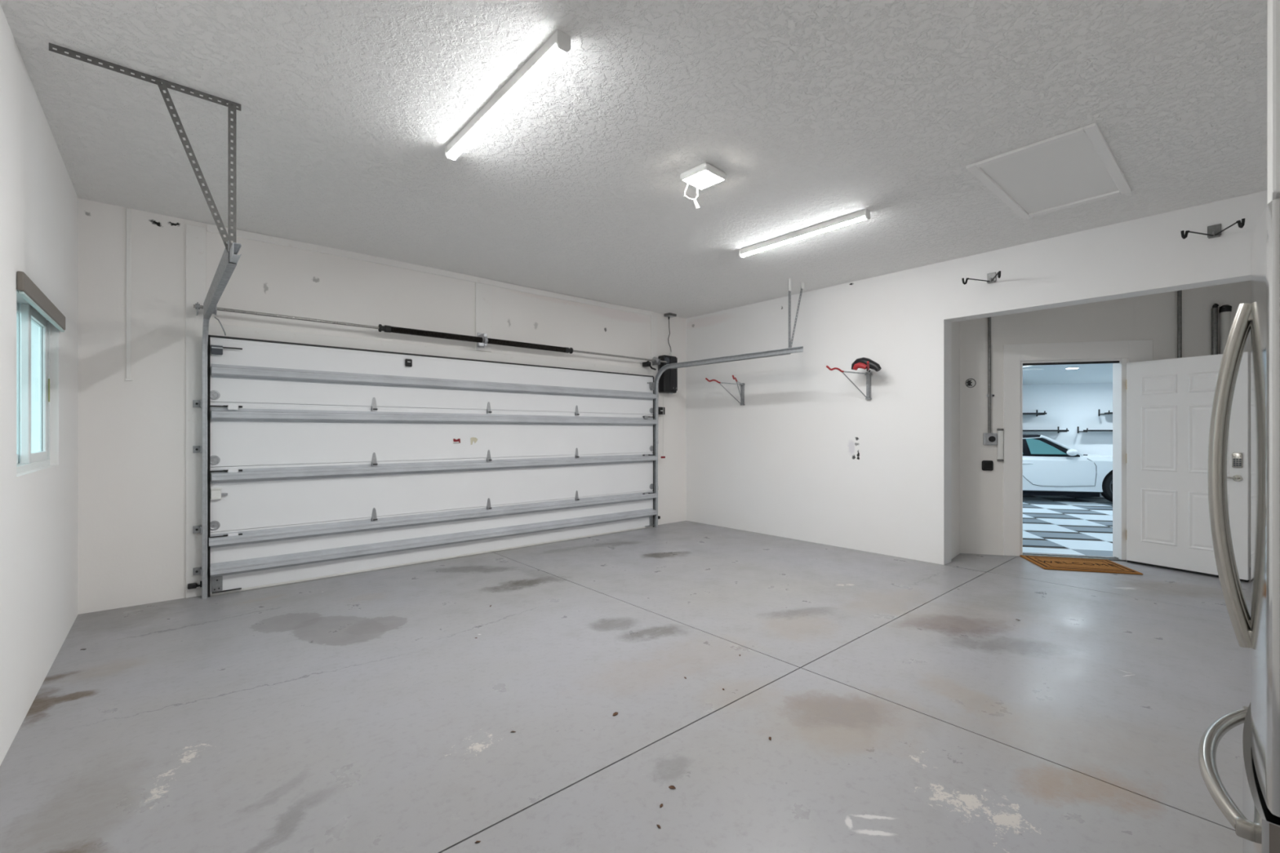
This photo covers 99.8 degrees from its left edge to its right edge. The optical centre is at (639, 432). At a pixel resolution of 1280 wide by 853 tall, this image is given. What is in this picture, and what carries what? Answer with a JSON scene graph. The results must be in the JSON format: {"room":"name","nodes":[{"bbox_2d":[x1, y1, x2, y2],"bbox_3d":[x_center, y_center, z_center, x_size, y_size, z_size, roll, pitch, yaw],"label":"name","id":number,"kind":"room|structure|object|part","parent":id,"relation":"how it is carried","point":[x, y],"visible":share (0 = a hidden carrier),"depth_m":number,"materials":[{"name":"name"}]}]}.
{"room":"garage","nodes":[
{"label":"garage","id":0,"kind":"room"},
{"bbox_2d":[0,4,78,765],"bbox_3d":[-2.059,-0.190,1.423,0.200,3.060,6.850,0,0,-41],"label":"wall","id":1,"kind":"structure","parent":0,"point":[39,200],"depth_m":2.68,"materials":[{"name":"paint"}]},
{"bbox_2d":[16,288,58,478],"bbox_3d":[-3.200,-0.253,2.797,0.120,0.915,1.180,0,0,-41],"label":"window","id":2,"kind":"structure","parent":1,"relation":"in","point":[33,329],"depth_m":2.93,"materials":[{"name":"white plastic"}]},
{"bbox_3d":[-3.081,-0.253,2.602,0.032,0.835,0.630,0,0,-41],"label":"sash","id":3,"kind":"part","parent":2,"relation":"part of","materials":[{"name":"white plastic"}]},
{"bbox_3d":[-3.385,-0.253,3.013,0.032,0.835,0.548,0,0,-41],"label":"sash","id":4,"kind":"part","parent":2,"relation":"part of","materials":[{"name":"white plastic"}]},
{"bbox_3d":[-3.385,-0.253,3.012,0.006,0.735,0.448,0,0,-41],"label":"pane","id":5,"kind":"part","parent":2,"relation":"part of","materials":[{"name":"clear glass"}]},
{"bbox_3d":[-3.168,0.202,2.824,0.036,0.006,1.179,0,0,-41],"label":"sill","id":6,"kind":"part","parent":2,"relation":"part of","materials":[{"name":"white paint"}]},
{"bbox_2d":[16,271,65,332],"bbox_3d":[-3.160,-0.665,2.861,0.023,0.099,1.245,0,0,-41],"label":"roller blind","id":7,"kind":"object","parent":2,"relation":"attached to","point":[28,290],"visible":1,"depth_m":2.68,"materials":[{"name":"grey"}]},
{"bbox_3d":[-3.160,-0.623,2.861,0.018,0.013,1.215,0,0,-41],"label":"rail","id":8,"kind":"part","parent":7,"relation":"part of","materials":[{"name":"white"}]},
{"bbox_2d":[78,198,685,613],"bbox_3d":[-1.782,-0.190,6.136,6.400,3.060,0.200,0,0,-41],"label":"wall","id":9,"kind":"structure","parent":0,"point":[131,434],"depth_m":4.30,"materials":[{"name":"paint"}]},
{"bbox_2d":[124,208,133,381],"bbox_3d":[-3.920,-1.055,4.133,0.045,1.320,0.018,0,0,-41],"label":"cable cover","id":10,"kind":"object","parent":9,"relation":"attached to","point":[128,211],"visible":1,"depth_m":4.13,"materials":[{"name":"white paint"}]},
{"bbox_2d":[185,223,206,598],"bbox_3d":[-3.619,-0.170,4.392,0.130,3.020,0.022,0,0,-41],"label":"trim","id":11,"kind":"structure","parent":9,"relation":"attached to","point":[195,236],"depth_m":4.37,"materials":[{"name":"white paint"}]},
{"bbox_2d":[207,334,209,596],"bbox_3d":[-3.534,0.275,4.414,0.014,2.130,0.100,0,0,-41],"label":"trim","id":12,"kind":"structure","parent":9,"relation":"attached to","point":[208,348],"depth_m":4.38,"materials":[{"name":"black rubber"}]},
{"bbox_2d":[192,240,241,599],"bbox_3d":[-2.785,0.177,3.541,0.088,2.325,2.359,0,0,-43],"label":"door track","id":13,"kind":"object","parent":9,"relation":"attached to","point":[226,267],"visible":0.99,"depth_m":4.33,"materials":[{"name":"metal"}]},
{"bbox_2d":[187,581,201,589],"bbox_3d":[-3.600,1.238,4.364,0.100,0.048,0.038,0,0,-41],"label":"sensor","id":14,"kind":"object","parent":13,"relation":"attached to","point":[193,585],"visible":0.98,"depth_m":4.34,"materials":[{"name":"black plastic"}]},
{"bbox_2d":[208,323,650,375],"bbox_3d":[-1.708,-0.848,6.057,4.930,0.105,0.016,0,0,-41],"label":"trim","id":15,"kind":"structure","parent":9,"relation":"attached to","point":[214,329],"depth_m":5.44,"materials":[{"name":"white paint"}]},
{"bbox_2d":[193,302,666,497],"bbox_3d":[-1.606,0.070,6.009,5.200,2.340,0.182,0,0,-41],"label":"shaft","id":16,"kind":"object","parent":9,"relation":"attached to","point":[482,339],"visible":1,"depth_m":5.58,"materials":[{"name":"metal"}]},
{"bbox_3d":[-3.557,-0.990,4.328,0.028,0.080,0.160,0,0,-41],"label":"bearing plate","id":17,"kind":"part","parent":16,"relation":"part of","materials":[{"name":"metal"}]},
{"bbox_2d":[642,360,656,370],"bbox_3d":[0.136,-0.931,7.560,0.199,0.115,0.148,0,0,-41],"label":"monitor","id":18,"kind":"object","parent":16,"relation":"attached to","point":[646,364],"visible":1,"depth_m":7.52,"materials":[{"name":"black plastic"}]},
{"bbox_3d":[0.232,-0.990,7.622,0.028,0.080,0.160,0,0,-41],"label":"bearing plate","id":19,"kind":"part","parent":16,"relation":"part of","materials":[{"name":"metal"}]},
{"bbox_2d":[207,223,653,315],"bbox_3d":[-1.688,-1.685,6.072,4.980,0.070,0.020,0,0,-41],"label":"trim","id":20,"kind":"structure","parent":9,"relation":"attached to","point":[211,228],"depth_m":5.49,"materials":[{"name":"white paint"}]},
{"bbox_2d":[209,334,653,377],"bbox_3d":[-1.686,-0.785,6.029,4.894,0.012,0.088,0,0,-41],"label":"trim","id":21,"kind":"structure","parent":9,"relation":"attached to","point":[215,336],"depth_m":5.38,"materials":[{"name":"black metal"}]},
{"bbox_2d":[475,282,491,351],"bbox_3d":[-1.748,-1.280,6.020,0.190,0.750,0.020,0,0,-41],"label":"trim","id":22,"kind":"structure","parent":9,"relation":"attached to","point":[482,291],"depth_m":6.01,"materials":[{"name":"white paint"}]},
{"bbox_2d":[652,377,653,527],"bbox_3d":[0.166,0.280,7.638,0.012,2.120,0.088,0,0,-41],"label":"trim","id":23,"kind":"structure","parent":9,"relation":"attached to","point":[653,377],"depth_m":7.60,"materials":[{"name":"grey metal"}]},
{"bbox_2d":[650,315,657,380],"bbox_3d":[0.199,-0.165,7.712,0.120,3.010,0.020,0,0,-41],"label":"trim","id":24,"kind":"structure","parent":9,"relation":"attached to","point":[653,318],"depth_m":7.69,"materials":[{"name":"white paint"}]},
{"bbox_2d":[658,407,665,414],"bbox_3d":[0.283,-0.305,7.731,0.160,0.106,0.062,0,0,-41],"label":"module","id":25,"kind":"object","parent":9,"relation":"attached to","point":[660,409],"visible":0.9,"depth_m":7.71,"materials":[{"name":"black plastic"}]},
{"bbox_2d":[657,355,677,394],"bbox_3d":[0.403,-0.824,7.791,0.260,0.552,0.159,0,0,-41],"label":"garage door opener","id":26,"kind":"object","parent":9,"relation":"attached to","point":[668,381],"visible":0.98,"depth_m":7.73,"materials":[{"name":"black plastic"}]},
{"bbox_2d":[661,392,665,457],"bbox_3d":[0.331,-0.093,7.711,0.073,0.934,0.026,0,0,-41],"label":"cord","id":27,"kind":"object","parent":26,"relation":"hanging from","point":[663,393],"visible":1,"depth_m":7.71,"materials":[{"name":"white plastic"}]},
{"bbox_3d":[0.332,-0.105,7.714,0.006,0.910,0.013,0,0,33],"label":"cord","id":28,"kind":"part","parent":27,"relation":"part of","materials":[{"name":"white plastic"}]},
{"bbox_2d":[653,346,803,527],"bbox_3d":[0.981,0.201,6.780,0.089,2.279,2.406,0,0,-41],"label":"door track","id":29,"kind":"object","parent":9,"relation":"attached to","point":[787,351],"visible":0.91,"depth_m":7.14,"materials":[{"name":"metal"}]},
{"bbox_2d":[208,337,657,595],"bbox_3d":[-1.652,0.282,5.996,4.932,2.116,0.122,0,0,-41],"label":"garage door","id":30,"kind":"structure","parent":29,"relation":"attached to","point":[325,462],"depth_m":5.37,"materials":[{"name":"white metal"}]},
{"bbox_3d":[-3.458,-0.696,4.404,0.073,0.028,0.056,0,0,-41],"label":"slide plate","id":31,"kind":"part","parent":30,"relation":"part of","materials":[{"name":"metal"}]},
{"bbox_3d":[-3.454,-0.213,4.419,0.118,0.014,0.030,0,0,-41],"label":"roller stem","id":32,"kind":"part","parent":30,"relation":"part of","materials":[{"name":"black metal"}]},
{"bbox_3d":[-3.454,0.320,4.419,0.118,0.014,0.030,0,0,-41],"label":"roller stem","id":33,"kind":"part","parent":30,"relation":"part of","materials":[{"name":"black metal"}]},
{"bbox_3d":[-3.454,0.855,4.419,0.118,0.014,0.030,0,0,-41],"label":"roller stem","id":34,"kind":"part","parent":30,"relation":"part of","materials":[{"name":"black metal"}]},
{"bbox_3d":[-3.415,1.310,4.452,0.195,0.012,0.012,0,0,-41],"label":"roller stem","id":35,"kind":"part","parent":30,"relation":"part of","materials":[{"name":"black metal"}]},
{"bbox_3d":[-3.386,-0.695,4.457,0.155,0.012,0.012,0,0,-41],"label":"roller stem","id":36,"kind":"part","parent":30,"relation":"part of","materials":[{"name":"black metal"}]},
{"bbox_2d":[404,359,412,366],"bbox_3d":[-2.323,-0.695,5.408,0.066,0.076,0.028,0,0,-41],"label":"sensor","id":37,"kind":"object","parent":30,"relation":"attached to","point":[408,362],"visible":1,"depth_m":5.39,"materials":[{"name":"black plastic"}]},
{"bbox_3d":[-1.678,-0.513,6.018,4.902,0.526,0.045,0,0,-41],"label":"door","id":38,"kind":"part","parent":30,"relation":"part of","materials":[{"name":"white metal"}]},
{"bbox_3d":[-1.678,0.015,6.018,4.902,0.537,0.045,0,0,-41],"label":"door","id":39,"kind":"part","parent":30,"relation":"part of","materials":[{"name":"white metal"}]},
{"bbox_3d":[-1.678,0.548,6.018,4.902,0.539,0.045,0,0,-41],"label":"door","id":40,"kind":"part","parent":30,"relation":"part of","materials":[{"name":"white metal"}]},
{"bbox_3d":[-1.678,1.065,6.018,4.902,0.502,0.045,0,0,-41],"label":"door","id":41,"kind":"part","parent":30,"relation":"part of","materials":[{"name":"white metal"}]},
{"bbox_2d":[453,438,460,443],"bbox_3d":[-1.954,0.094,5.746,0.078,0.048,0.001,0,0,-41],"label":"print","id":42,"kind":"object","parent":30,"relation":"on","point":[455,440],"depth_m":5.75,"materials":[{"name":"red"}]},
{"bbox_2d":[0,493,1250,852],"bbox_3d":[5.366,1.420,6.281,17.882,0.160,10.668,0,0,-41],"label":"floor","id":43,"kind":"structure","parent":0,"point":[905,705],"depth_m":2.61,"materials":[{"name":"grey concrete"}]},
{"bbox_2d":[1022,434,1112,502],"bbox_3d":[8.090,0.695,11.114,4.260,1.290,1.920,0,0,14],"label":"sports car","id":44,"kind":"object","parent":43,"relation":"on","point":[1051,467],"visible":0.41,"depth_m":10.28,"materials":[{"name":"white paint"}]},
{"bbox_3d":[7.872,1.180,10.447,1.680,0.080,0.200,0,0,14],"label":"sill","id":45,"kind":"part","parent":44,"relation":"part of","materials":[{"name":"black plastic"}]},
{"bbox_2d":[1066,448,1078,455],"bbox_3d":[8.163,0.385,10.168,0.186,0.128,0.119,0,0,21],"label":"mirror","id":46,"kind":"object","parent":44,"relation":"on","point":[1072,451],"depth_m":10.13,"materials":[{"name":"white plastic"}]},
{"bbox_2d":[1019,555,1142,574],"bbox_3d":[4.408,1.332,5.431,0.800,0.016,0.570,0,0,15],"label":"door mat","id":47,"kind":"object","parent":43,"relation":"on","point":[1104,566],"visible":1,"depth_m":5.36,"materials":[{"name":"brown fabric"}]},
{"bbox_2d":[1198,198,1279,852],"bbox_3d":[1.830,0.429,1.133,0.871,1.822,0.909,0,0,-41],"label":"refrigerator","id":48,"kind":"object","parent":43,"relation":"on","point":[1258,824],"visible":1,"depth_m":1.21,"materials":[{"name":"silver metal"}]},
{"bbox_3d":[1.566,0.862,1.438,0.742,0.033,0.104,0,0,-41],"label":"handle","id":49,"kind":"part","parent":48,"relation":"part of","materials":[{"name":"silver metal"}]},
{"bbox_3d":[1.531,0.110,1.394,0.036,0.878,0.086,0,0,-41],"label":"handle","id":50,"kind":"part","parent":48,"relation":"part of","materials":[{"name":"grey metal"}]},
{"bbox_3d":[1.614,0.110,1.466,0.036,0.878,0.086,0,0,-41],"label":"handle","id":51,"kind":"part","parent":48,"relation":"part of","materials":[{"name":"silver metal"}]},
{"bbox_3d":[1.315,0.862,1.170,0.026,0.034,0.030,0,0,-41],"label":"handle mount","id":52,"kind":"part","parent":48,"relation":"part of","materials":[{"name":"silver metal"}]},
{"bbox_3d":[1.619,1.030,1.377,0.870,0.470,0.104,0,0,-41],"label":"freezer drawer","id":53,"kind":"part","parent":48,"relation":"part of","materials":[{"name":"silver metal"}]},
{"bbox_3d":[1.458,0.153,1.228,0.432,1.250,0.090,0,0,-41],"label":"door","id":54,"kind":"part","parent":48,"relation":"part of","materials":[{"name":"silver metal"}]},
{"bbox_3d":[1.304,1.030,1.076,0.002,0.466,0.061,0,0,-41],"label":"panel","id":55,"kind":"part","parent":48,"relation":"part of","materials":[{"name":"grey"}]},
{"bbox_2d":[0,0,1266,318],"bbox_3d":[0.469,-1.780,3.621,6.900,0.120,6.950,0,0,-41],"label":"ceiling","id":56,"kind":"structure","parent":0,"point":[812,113],"depth_m":2.94,"materials":[{"name":"white paint"}]},
{"bbox_2d":[48,43,240,259],"bbox_3d":[-2.360,-1.308,2.611,0.685,0.826,0.044,0,0,-41],"label":"hanger","id":57,"kind":"object","parent":56,"relation":"hanging from","point":[232,106],"visible":0.91,"depth_m":2.72,"materials":[{"name":"metal"}]},
{"bbox_2d":[444,29,570,160],"bbox_3d":[-0.737,-1.684,2.791,0.068,0.072,1.250,0,0,-41],"label":"strip light","id":58,"kind":"object","parent":56,"relation":"attached to","point":[559,44],"visible":1,"depth_m":2.64,"materials":[{"name":"white plastic"}]},
{"bbox_2d":[663,312,676,317],"bbox_3d":[0.441,-1.700,7.846,0.150,0.038,0.115,0,0,-41],"label":"outlet box","id":59,"kind":"object","parent":56,"relation":"attached to","point":[669,314],"visible":1,"depth_m":7.81,"materials":[{"name":"metal"}]},
{"bbox_2d":[667,316,671,355],"bbox_3d":[0.440,-1.393,7.873,0.072,0.585,0.034,0,0,-41],"label":"power cord","id":60,"kind":"object","parent":59,"relation":"hanging from","point":[670,353],"visible":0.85,"depth_m":7.86,"materials":[{"name":"grey plastic"}]},
{"bbox_2d":[680,162,726,209],"bbox_3d":[0.420,-1.600,3.571,0.230,0.239,0.230,0,0,-44],"label":"ceiling lamp","id":61,"kind":"object","parent":56,"relation":"attached to","point":[704,175],"visible":1,"depth_m":3.54,"materials":[{"name":"white plastic"}]},
{"bbox_3d":[0.338,-1.602,3.567,0.101,0.128,0.014,0,0,-15],"label":"pull cord","id":62,"kind":"part","parent":61,"relation":"part of","materials":[{"name":"white plastic"}]},
{"bbox_3d":[0.374,-1.514,3.576,0.045,0.068,0.025,0,0,-16],"label":"cord knob","id":63,"kind":"part","parent":61,"relation":"part of","materials":[{"name":"white plastic"}]},
{"bbox_2d":[683,170,724,189],"bbox_3d":[0.420,-1.672,3.571,0.192,0.006,0.192,0,0,-44],"label":"diffuser","id":64,"kind":"object","parent":61,"relation":"attached to","point":[704,179],"depth_m":3.54,"materials":[{"name":"white plastic"}]},
{"bbox_2d":[788,278,804,347],"bbox_3d":[1.769,-1.306,6.118,0.288,0.821,0.040,0,0,-39],"label":"hanger","id":65,"kind":"object","parent":56,"relation":"hanging from","point":[802,284],"visible":0.98,"depth_m":6.06,"materials":[{"name":"metal"}]},
{"bbox_2d":[738,208,870,257],"bbox_3d":[1.362,-1.684,4.629,0.068,0.072,1.230,0,0,-41],"label":"strip light","id":66,"kind":"object","parent":56,"relation":"attached to","point":[863,215],"visible":1,"depth_m":4.53,"materials":[{"name":"white plastic"}]},
{"bbox_2d":[965,122,1131,218],"bbox_3d":[2.793,-1.710,3.647,1.260,0.018,0.650,0,0,-41],"label":"attic hatch","id":67,"kind":"object","parent":56,"relation":"attached to","point":[1077,166],"visible":1,"depth_m":3.57,"materials":[{"name":"white paint"}]},
{"bbox_3d":[2.793,-1.718,3.647,1.160,0.004,0.550,0,0,-41],"label":"panel","id":68,"kind":"part","parent":67,"relation":"part of","materials":[{"name":"white paint"}]},
{"bbox_2d":[951,321,959,559],"bbox_3d":[3.273,-0.185,5.801,0.184,3.050,0.820,0,0,42],"label":"wall","id":69,"kind":"structure","parent":0,"point":[955,326],"depth_m":5.80,"materials":[{"name":"paint"}]},
{"bbox_2d":[685,190,1266,564],"bbox_3d":[2.862,-0.190,5.834,0.215,3.060,6.750,0,0,-41],"label":"wall","id":70,"kind":"structure","parent":0,"point":[806,456],"depth_m":5.96,"materials":[{"name":"paint"}]},
{"bbox_2d":[705,374,744,405],"bbox_3d":[1.215,-0.545,7.178,0.509,0.361,0.481,0,0,-41],"label":"bicycle rack","id":71,"kind":"object","parent":70,"relation":"attached to","point":[742,384],"visible":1,"depth_m":7.30,"materials":[{"name":"metal"}]},
{"bbox_3d":[1.218,-0.657,7.287,0.332,0.031,0.016,0,0,-16],"label":"arm","id":72,"kind":"part","parent":71,"relation":"part of","materials":[{"name":"metal"}]},
{"bbox_3d":[1.394,-0.507,7.333,0.034,0.285,0.056,0,0,-41],"label":"plate","id":73,"kind":"part","parent":71,"relation":"part of","materials":[{"name":"metal"}]},
{"bbox_2d":[826,361,871,399],"bbox_3d":[2.369,-0.545,5.849,0.509,0.361,0.481,0,0,-41],"label":"bicycle rack","id":74,"kind":"object","parent":70,"relation":"attached to","point":[868,374],"visible":1,"depth_m":5.96,"materials":[{"name":"metal"}]},
{"bbox_3d":[2.373,-0.657,5.958,0.332,0.031,0.016,0,0,-16],"label":"arm","id":75,"kind":"part","parent":74,"relation":"part of","materials":[{"name":"metal"}]},
{"bbox_2d":[851,357,881,372],"bbox_3d":[2.433,-0.725,5.811,0.118,0.170,0.327,0,0,-41],"label":"helmet","id":76,"kind":"object","parent":74,"relation":"hanging from","point":[861,362],"visible":0.92,"depth_m":5.78,"materials":[{"name":"black plastic"}]},
{"bbox_3d":[2.549,-0.507,6.005,0.034,0.285,0.056,0,0,-41],"label":"plate","id":77,"kind":"part","parent":74,"relation":"part of","materials":[{"name":"metal"}]},
{"bbox_2d":[961,271,1000,284],"bbox_3d":[3.224,-1.444,5.012,0.316,0.133,0.313,0,0,-41],"label":"wall hook","id":78,"kind":"object","parent":70,"relation":"attached to","point":[991,277],"visible":1,"depth_m":5.07,"materials":[{"name":"black metal"}]},
{"bbox_3d":[3.193,-1.430,5.069,0.262,0.020,0.010,0,0,-12],"label":"arm","id":79,"kind":"part","parent":78,"relation":"part of","materials":[{"name":"black metal"}]},
{"bbox_3d":[3.339,-1.468,5.112,0.012,0.085,0.072,0,0,-41],"label":"plate","id":80,"kind":"part","parent":78,"relation":"part of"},
{"bbox_2d":[1180,218,1244,239],"bbox_3d":[4.172,-1.478,3.921,0.316,0.133,0.313,0,0,-41],"label":"wall hook","id":81,"kind":"object","parent":70,"relation":"attached to","point":[1213,231],"visible":1,"depth_m":3.98,"materials":[{"name":"black metal"}]},
{"bbox_3d":[4.142,-1.465,3.977,0.262,0.020,0.010,0,0,-12],"label":"arm","id":82,"kind":"part","parent":81,"relation":"part of","materials":[{"name":"black metal"}]},
{"bbox_3d":[4.287,-1.502,4.021,0.012,0.085,0.072,0,0,-41],"label":"plate","id":83,"kind":"part","parent":81,"relation":"part of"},
{"bbox_3d":[4.224,-1.465,3.883,0.010,0.020,0.262,0,0,20],"label":"arm","id":84,"kind":"part","parent":81,"relation":"part of","materials":[{"name":"black metal"}]},
{"bbox_2d":[1022,382,1112,456],"bbox_3d":[9.042,0.130,12.268,7.950,2.420,0.100,0,0,14],"label":"wall","id":85,"kind":"structure","parent":0,"point":[1069,406],"depth_m":12.05,"materials":[{"name":"white paint"}]},
{"bbox_2d":[1022,409,1046,416],"bbox_3d":[7.970,-0.430,12.286,2.161,0.150,0.383,0,0,14],"label":"wall shelf","id":86,"kind":"object","parent":85,"relation":"attached to","point":[1037,414],"visible":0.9,"depth_m":11.97,"materials":[{"name":"black metal"}]},
{"bbox_2d":[1022,426,1068,433],"bbox_3d":[8.174,-0.050,12.235,2.581,0.150,0.383,0,0,14],"label":"wall shelf","id":87,"kind":"object","parent":85,"relation":"attached to","point":[1058,430],"visible":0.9,"depth_m":11.91,"materials":[{"name":"black metal"}]},
{"bbox_2d":[1077,426,1112,433],"bbox_3d":[10.991,-0.050,11.532,2.612,0.150,0.383,0,0,14],"label":"wall shelf","id":88,"kind":"object","parent":85,"relation":"attached to","point":[1086,430],"visible":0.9,"depth_m":11.68,"materials":[{"name":"black metal"}]},
{"bbox_2d":[1098,408,1112,416],"bbox_3d":[11.185,-0.430,11.484,2.212,0.150,0.383,0,0,14],"label":"wall shelf","id":89,"kind":"object","parent":85,"relation":"attached to","point":[1108,412],"visible":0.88,"depth_m":11.78,"materials":[{"name":"black metal"}]},
{"bbox_2d":[1022,363,1112,384],"bbox_3d":[8.149,-1.130,8.687,7.950,0.100,7.280,0,0,14],"label":"ceiling","id":90,"kind":"structure","parent":0,"point":[1102,373],"depth_m":10.06,"materials":[{"name":"white paint"}]},
{"bbox_2d":[1022,365,1044,369],"bbox_3d":[5.272,-0.965,7.805,0.992,0.230,1.020,0,0,14],"label":"strip light","id":91,"kind":"object","parent":90,"relation":"hanging from","point":[1023,366],"visible":0.05,"depth_m":7.69,"materials":[{"name":"white plastic"}]},
{"bbox_3d":[5.550,-0.905,7.750,0.420,0.031,0.109,0,0,10],"label":"blade","id":92,"kind":"part","parent":91,"relation":"part of","materials":[{"name":"white plastic"}]},
{"bbox_2d":[960,280,1250,567],"bbox_3d":[5.538,-0.185,5.525,4.087,3.050,0.121,0,0,14],"label":"wall","id":93,"kind":"structure","parent":0,"point":[1153,317],"depth_m":5.83,"materials":[{"name":"paint"}]},
{"bbox_2d":[965,378,976,387],"bbox_3d":[3.640,-0.540,5.926,0.104,0.104,0.021,0,0,14],"label":"junction","id":94,"kind":"object","parent":93,"relation":"attached to","point":[970,383],"visible":1,"depth_m":5.93,"materials":[{"name":"white plastic"}]},
{"bbox_2d":[982,460,993,471],"bbox_3d":[3.794,0.365,5.881,0.110,0.110,0.034,0,0,14],"label":"wall control","id":95,"kind":"object","parent":93,"relation":"attached to","point":[986,464],"visible":1,"depth_m":5.87,"materials":[{"name":"black plastic"}]},
{"bbox_2d":[982,432,996,444],"bbox_3d":[3.812,0.075,5.863,0.124,0.130,0.060,0,0,14],"label":"outlet box","id":96,"kind":"object","parent":93,"relation":"attached to","point":[988,438],"visible":1,"depth_m":5.85,"materials":[{"name":"metal"}]},
{"bbox_3d":[3.808,0.075,5.847,0.104,0.110,0.004,0,0,14],"label":"plate","id":97,"kind":"part","parent":96,"relation":"part of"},
{"bbox_2d":[986,316,994,432],"bbox_3d":[3.821,-0.810,5.873,0.067,1.660,0.036,0,0,14],"label":"conduit","id":98,"kind":"object","parent":93,"relation":"attached to","point":[988,395],"visible":0.85,"depth_m":5.86,"materials":[{"name":"metal"}]},
{"bbox_2d":[996,428,1004,461],"bbox_3d":[3.912,0.140,5.851,0.060,0.356,0.034,0,0,14],"label":"holder","id":99,"kind":"object","parent":93,"relation":"attached to","point":[1000,431],"visible":1,"depth_m":5.84,"materials":[{"name":"white plastic"}]},
{"bbox_2d":[1003,343,1020,556],"bbox_3d":[4.027,0.195,5.833,0.161,2.290,0.015,0,0,14],"label":"trim","id":100,"kind":"structure","parent":93,"relation":"attached to","point":[1011,353],"depth_m":5.83,"materials":[{"name":"white paint"}]},
{"bbox_2d":[1020,361,1022,555],"bbox_3d":[4.138,0.281,5.889,0.020,2.093,0.150,0,0,14],"label":"trim","id":101,"kind":"structure","parent":93,"relation":"attached to","point":[1021,362],"depth_m":5.82,"materials":[{"name":"white paint"}]},
{"bbox_2d":[1022,360,1119,365],"bbox_3d":[4.595,-0.734,5.747,0.935,0.022,0.026,0,0,14],"label":"trim","id":102,"kind":"structure","parent":93,"relation":"attached to","point":[1106,362],"depth_m":5.74,"materials":[{"name":"black metal"}]},
{"bbox_2d":[1022,359,1119,363],"bbox_3d":[4.587,-0.755,5.788,0.900,0.020,0.130,0,0,14],"label":"trim","id":103,"kind":"structure","parent":93,"relation":"attached to","point":[1091,360],"depth_m":5.72,"materials":[{"name":"white paint"}]},
{"bbox_2d":[1022,551,1126,561],"bbox_3d":[4.598,1.329,5.780,0.965,0.022,0.160,0,0,14],"label":"threshold","id":104,"kind":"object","parent":93,"relation":"attached to","point":[1075,556],"depth_m":5.75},
{"bbox_2d":[1020,340,1128,360],"bbox_3d":[4.581,-0.860,5.695,0.981,0.181,0.015,0,0,14],"label":"trim","id":105,"kind":"structure","parent":93,"relation":"attached to","point":[1115,348],"depth_m":5.68,"materials":[{"name":"white paint"}]},
{"bbox_2d":[1112,358,1126,559],"bbox_3d":[5.043,0.281,5.664,0.045,2.093,0.150,0,0,14],"label":"trim","id":106,"kind":"structure","parent":93,"relation":"attached to","point":[1119,370],"depth_m":5.63,"materials":[{"name":"white paint"}]},
{"bbox_2d":[1128,339,1152,362],"bbox_3d":[5.157,0.195,5.551,0.207,2.290,0.015,0,0,14],"label":"trim","id":107,"kind":"structure","parent":93,"relation":"attached to","point":[1140,350],"depth_m":5.54,"materials":[{"name":"white paint"}]},
{"bbox_2d":[1177,289,1182,358],"bbox_3d":[5.468,-0.300,5.460,0.060,2.680,0.040,0,0,14],"label":"conduit","id":108,"kind":"object","parent":93,"relation":"attached to","point":[1179,292],"visible":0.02,"depth_m":5.45,"materials":[{"name":"metal"}]},
{"bbox_2d":[1126,351,1249,582],"bbox_3d":[5.205,0.310,5.175,0.105,2.051,0.866,0,0,-28],"label":"door","id":109,"kind":"structure","parent":93,"relation":"in","point":[1170,402],"depth_m":5.18,"materials":[{"name":"white wood"}]},
{"bbox_3d":[5.126,-0.468,5.323,0.006,0.185,0.273,0,0,-28],"label":"panel","id":110,"kind":"part","parent":109,"relation":"part of","materials":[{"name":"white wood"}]},
{"bbox_3d":[5.126,0.062,5.323,0.006,0.645,0.273,0,0,-28],"label":"panel","id":111,"kind":"part","parent":109,"relation":"part of","materials":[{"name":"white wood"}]},
{"bbox_3d":[5.126,0.835,5.323,0.006,0.540,0.273,0,0,-28],"label":"panel","id":112,"kind":"part","parent":109,"relation":"part of","materials":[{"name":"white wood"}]},
{"bbox_3d":[5.289,-0.468,5.014,0.006,0.185,0.273,0,0,-28],"label":"panel","id":113,"kind":"part","parent":109,"relation":"part of","materials":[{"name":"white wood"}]},
{"bbox_3d":[5.289,0.062,5.014,0.006,0.645,0.273,0,0,-28],"label":"panel","id":114,"kind":"part","parent":109,"relation":"part of","materials":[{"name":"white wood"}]},
{"bbox_3d":[5.289,0.835,5.014,0.006,0.540,0.273,0,0,-28],"label":"panel","id":115,"kind":"part","parent":109,"relation":"part of","materials":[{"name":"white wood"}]},
{"bbox_3d":[5.337,0.415,4.871,0.054,0.060,0.141,0,0,-28],"label":"lever","id":116,"kind":"part","parent":109,"relation":"part of","materials":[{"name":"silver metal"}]},
{"bbox_2d":[1211,303,1218,355],"bbox_3d":[5.751,-0.123,5.386,0.052,2.326,0.044,0,0,14],"label":"conduit","id":117,"kind":"object","parent":93,"relation":"attached to","point":[1215,308],"visible":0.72,"depth_m":5.37,"materials":[{"name":"black plastic"}]},
{"bbox_2d":[1218,304,1231,354],"bbox_3d":[5.812,-0.110,5.348,0.088,2.300,0.088,0,0,14],"label":"vent pipe","id":118,"kind":"object","parent":93,"relation":"attached to","point":[1225,310],"visible":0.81,"depth_m":5.33,"materials":[{"name":"white plastic"}]},
{"bbox_2d":[1266,0,1279,204],"bbox_3d":[1.930,-1.105,1.104,0.958,1.230,0.834,0,0,-41],"label":"wall","id":119,"kind":"structure","parent":0,"point":[1273,6],"depth_m":1.10,"materials":[{"name":"paint"}]}
]}

